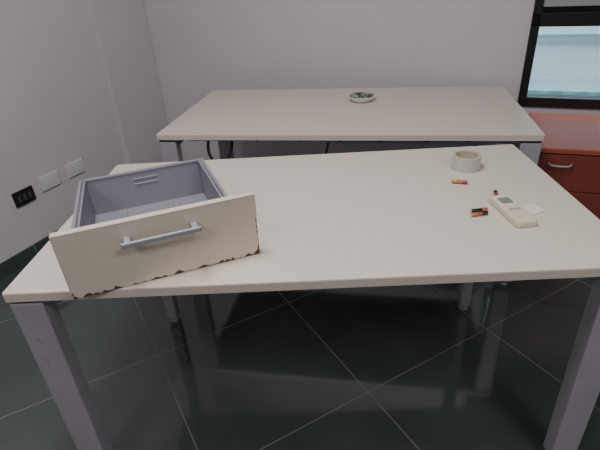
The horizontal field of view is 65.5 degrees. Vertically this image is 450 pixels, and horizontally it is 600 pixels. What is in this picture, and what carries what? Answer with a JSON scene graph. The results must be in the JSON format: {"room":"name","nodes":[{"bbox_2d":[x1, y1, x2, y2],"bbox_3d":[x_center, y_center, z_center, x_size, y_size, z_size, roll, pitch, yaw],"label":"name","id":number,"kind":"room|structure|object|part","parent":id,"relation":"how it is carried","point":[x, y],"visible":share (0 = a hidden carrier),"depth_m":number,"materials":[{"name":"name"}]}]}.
{"room":"office","nodes":[
{"label":"office","id":0,"kind":"room"},
{"bbox_2d":[0,0,126,262],"bbox_3d":[-2.412,-0.105,0.485,0.141,2.700,6.300,10,32,23],"label":"wall","id":1,"kind":"structure","parent":0,"point":[56,111],"depth_m":2.54,"materials":[{"name":"paint"}]},
{"bbox_2d":[11,185,35,207],"bbox_3d":[-1.467,-0.151,2.484,0.012,0.082,0.120,10,32,23],"label":"wall outlet","id":2,"kind":"object","parent":1,"relation":"attached to","point":[26,195],"visible":1,"depth_m":2.48,"materials":[{"name":"black plastic"}]},
{"bbox_2d":[0,229,58,279],"bbox_3d":[-2.340,1.124,0.969,0.010,0.080,5.763,10,32,23],"label":"baseboard","id":3,"kind":"structure","parent":1,"relation":"attached to","point":[7,267],"depth_m":2.52,"materials":[{"name":"green tile"}]},
{"bbox_2d":[38,170,60,191],"bbox_3d":[-1.398,-0.247,2.609,0.012,0.082,0.120,10,32,23],"label":"wall outlet","id":4,"kind":"object","parent":1,"relation":"attached to","point":[50,180],"visible":1,"depth_m":2.60,"materials":[{"name":"white plastic"}]},
{"bbox_2d":[65,158,84,177],"bbox_3d":[-1.323,-0.334,2.748,0.012,0.082,0.120,10,32,23],"label":"wall outlet","id":5,"kind":"object","parent":1,"relation":"attached to","point":[74,168],"visible":1,"depth_m":2.74,"materials":[{"name":"white plastic"}]},
{"bbox_2d":[85,0,167,163],"bbox_3d":[-1.114,-1.465,2.736,0.034,2.698,0.433,10,32,23],"label":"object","id":6,"kind":"structure","parent":1,"relation":"attached to","point":[120,29],"depth_m":2.99,"materials":[{"name":"paint"}]},
{"bbox_2d":[0,263,599,449],"bbox_3d":[-0.095,1.386,0.436,4.944,0.100,7.033,10,32,23],"label":"floor","id":7,"kind":"structure","parent":0,"point":[401,367],"depth_m":1.79,"materials":[{"name":"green tile"}]},
{"bbox_2d":[2,144,599,449],"bbox_3d":[0.067,0.247,1.582,1.481,0.730,0.789,-3,30,2],"label":"office desk","id":8,"kind":"object","parent":7,"relation":"on","point":[392,217],"visible":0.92,"depth_m":1.23,"materials":[{"name":"beige laminate"}]},
{"bbox_3d":[-0.630,0.465,1.290,0.080,0.668,0.050,-3,30,2],"label":"leg","id":9,"kind":"part","parent":8,"relation":"part of","materials":[{"name":"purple metal"}]},
{"bbox_2d":[49,158,259,299],"bbox_3d":[-0.376,-0.037,1.221,0.438,0.170,0.462,-13,31,-17],"label":"drawer","id":10,"kind":"object","parent":8,"relation":"on","point":[133,227],"visible":1,"depth_m":1.08,"materials":[{"name":"beige wood"}]},
{"bbox_3d":[-0.372,0.035,1.004,0.014,0.012,0.028,-13,31,-17],"label":"handle post","id":11,"kind":"part","parent":10,"relation":"part of","materials":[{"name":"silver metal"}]},
{"bbox_3d":[-0.312,0.038,1.075,0.437,0.165,0.011,-13,31,-17],"label":"panel","id":12,"kind":"part","parent":10,"relation":"part of","materials":[{"name":"beige wood"}]},
{"bbox_3d":[-0.236,0.003,1.046,0.014,0.012,0.028,-13,31,-17],"label":"handle post","id":13,"kind":"part","parent":10,"relation":"part of","materials":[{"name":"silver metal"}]},
{"bbox_3d":[-0.578,0.111,1.907,0.050,0.668,0.050,-3,30,2],"label":"leg","id":14,"kind":"part","parent":8,"relation":"part of","materials":[{"name":"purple metal"}]},
{"bbox_2d":[452,180,467,183],"bbox_3d":[0.497,-0.134,1.452,0.048,0.012,0.012,6,31,17],"label":"battery","id":15,"kind":"object","parent":8,"relation":"on","point":[453,181],"visible":1,"depth_m":1.45,"materials":[{"name":"orange metal"}]},
{"bbox_3d":[0.693,0.051,1.871,0.050,0.668,0.050,-3,30,2],"label":"leg","id":16,"kind":"part","parent":8,"relation":"part of","materials":[{"name":"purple metal"}]},
{"bbox_2d":[451,150,481,173],"bbox_3d":[0.550,-0.210,1.544,0.091,0.048,0.091,-4,30,0],"label":"tape roll","id":17,"kind":"object","parent":8,"relation":"on","point":[463,161],"visible":1,"depth_m":1.52,"materials":[{"name":"beige cardboard"}]},
{"bbox_2d":[470,211,487,216],"bbox_3d":[0.489,-0.030,1.271,0.048,0.012,0.012,-8,30,-7],"label":"battery","id":18,"kind":"object","parent":8,"relation":"on","point":[481,213],"visible":1,"depth_m":1.27,"materials":[{"name":"orange metal"}]},
{"bbox_2d":[470,207,487,212],"bbox_3d":[0.495,-0.041,1.289,0.048,0.012,0.012,-6,30,-4],"label":"battery","id":19,"kind":"object","parent":8,"relation":"on","point":[484,208],"visible":0.94,"depth_m":1.28,"materials":[{"name":"black metal"}]},
{"bbox_2d":[489,194,536,227],"bbox_3d":[0.577,-0.041,1.269,0.057,0.021,0.160,-6,30,-4],"label":"remote","id":20,"kind":"object","parent":8,"relation":"on","point":[506,205],"visible":1,"depth_m":1.25,"materials":[{"name":"beige plastic"}]},
{"bbox_2d":[522,204,544,213],"bbox_3d":[0.639,-0.045,1.288,0.044,0.004,0.054,-13,31,-16],"label":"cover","id":21,"kind":"object","parent":8,"relation":"on","point":[531,208],"visible":0.8,"depth_m":1.28,"materials":[{"name":"white plastic"}]},
{"bbox_3d":[0.763,0.398,1.249,0.080,0.668,0.050,-3,30,2],"label":"leg","id":22,"kind":"part","parent":8,"relation":"part of","materials":[{"name":"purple metal"}]},
{"bbox_2d":[156,86,544,285],"bbox_3d":[0.237,-0.250,2.439,1.603,0.730,0.786,2,30,10],"label":"office desk","id":23,"kind":"object","parent":7,"relation":"on","point":[484,115],"visible":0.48,"depth_m":2.12,"materials":[{"name":"beige laminate"}]},
{"bbox_3d":[-0.570,-0.091,2.263,0.080,0.668,0.050,2,30,10],"label":"leg","id":24,"kind":"part","parent":23,"relation":"part of","materials":[{"name":"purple metal"}]},
{"bbox_3d":[-0.451,-0.442,2.868,0.080,0.668,0.050,2,30,10],"label":"leg","id":25,"kind":"part","parent":23,"relation":"part of","materials":[{"name":"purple metal"}]},
{"bbox_2d":[348,92,374,102],"bbox_3d":[0.310,-0.638,2.345,0.136,0.029,0.136,-4,30,0],"label":"ashtray","id":26,"kind":"object","parent":23,"relation":"on","point":[358,97],"visible":1,"depth_m":2.35,"materials":[{"name":"white ceramic"}]},
{"bbox_2d":[327,141,511,142],"bbox_3d":[0.487,-0.357,1.963,0.750,0.012,0.040,2,30,10],"label":"cable tray","id":27,"kind":"object","parent":23,"relation":"on","point":[330,141],"depth_m":1.94,"materials":[{"name":"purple metal"}]},
{"bbox_3d":[1.040,-0.391,2.610,0.080,0.668,0.050,2,30,10],"label":"leg","id":28,"kind":"part","parent":23,"relation":"part of","materials":[{"name":"metal"}]},
{"bbox_3d":[0.925,-0.040,2.004,0.080,0.668,0.050,2,30,10],"label":"leg","id":29,"kind":"part","parent":23,"relation":"part of","materials":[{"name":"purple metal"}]},
{"bbox_2d":[529,113,599,219],"bbox_3d":[1.330,-0.174,2.314,0.412,0.600,0.559,6,31,17],"label":"base cabinet","id":30,"kind":"object","parent":7,"relation":"on","point":[570,149],"visible":0.34,"depth_m":2.06,"materials":[{"name":"red wood"}]},
{"bbox_3d":[1.126,-0.257,2.019,0.098,0.011,0.031,6,31,17],"label":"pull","id":31,"kind":"part","parent":30,"relation":"part of","materials":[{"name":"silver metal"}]},
{"bbox_3d":[1.245,-0.221,2.024,0.392,0.167,0.020,6,31,17],"label":"drawer","id":32,"kind":"part","parent":30,"relation":"part of","materials":[{"name":"brown wood"}]},
{"bbox_3d":[1.254,-0.070,2.110,0.392,0.172,0.020,6,31,17],"label":"drawer","id":33,"kind":"part","parent":30,"relation":"part of","materials":[{"name":"brown wood"}]},
{"bbox_2d":[143,0,599,160],"bbox_3d":[1.130,-1.318,2.222,4.820,2.700,0.140,8,31,19],"label":"wall","id":34,"kind":"structure","parent":0,"point":[200,47],"depth_m":2.72,"materials":[{"name":"paint"}]},
{"bbox_2d":[518,0,543,96],"bbox_3d":[1.155,-1.343,2.146,0.040,1.583,0.082,8,31,19],"label":"frame","id":35,"kind":"object","parent":34,"relation":"attached to","point":[538,6],"visible":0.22,"depth_m":2.36,"materials":[{"name":"black metal"}]},
{"bbox_2d":[518,93,599,108],"bbox_3d":[1.968,-0.575,2.254,1.685,0.050,0.084,8,31,19],"label":"frame","id":36,"kind":"object","parent":34,"relation":"attached to","point":[532,100],"visible":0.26,"depth_m":2.43,"materials":[{"name":"black metal"}]},
{"bbox_2d":[531,10,599,26],"bbox_3d":[1.946,-0.924,2.057,1.685,0.063,0.082,8,31,19],"label":"transom","id":37,"kind":"object","parent":34,"relation":"attached to","point":[551,18],"visible":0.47,"depth_m":2.25,"materials":[{"name":"black metal"}]},
{"bbox_2d":[542,6,599,11],"bbox_3d":[1.913,-1.440,1.764,1.685,1.125,0.082,8,31,19],"label":"window frame","id":38,"kind":"structure","parent":34,"relation":"in","point":[562,8],"depth_m":2.26,"materials":[{"name":"black metal"}]},
{"bbox_2d":[543,0,599,6],"bbox_3d":[1.940,-0.984,2.018,1.685,0.030,0.050,8,31,19],"label":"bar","id":39,"kind":"object","parent":38,"relation":"attached to","point":[547,3],"visible":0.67,"depth_m":2.22,"materials":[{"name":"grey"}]},
{"label":"outside","id":40,"kind":"structure","parent":0,"visible":0},
{"bbox_2d":[528,26,599,89],"bbox_3d":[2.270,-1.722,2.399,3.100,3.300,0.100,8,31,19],"label":"window pane","id":41,"kind":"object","parent":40,"point":[566,63],"depth_m":2.98,"materials":[{"name":"clear glass"}]},
{"bbox_2d":[528,89,599,94],"bbox_3d":[2.316,-0.570,2.972,3.100,0.530,0.051,8,31,19],"label":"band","id":42,"kind":"object","parent":41,"relation":"attached to","point":[535,91],"visible":0.02,"depth_m":3.03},
{"bbox_2d":[538,34,599,36],"bbox_3d":[2.289,-1.098,2.691,3.100,0.017,0.015,8,31,19],"label":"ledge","id":43,"kind":"object","parent":41,"relation":"attached to","point":[539,35],"visible":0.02,"depth_m":2.90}
]}

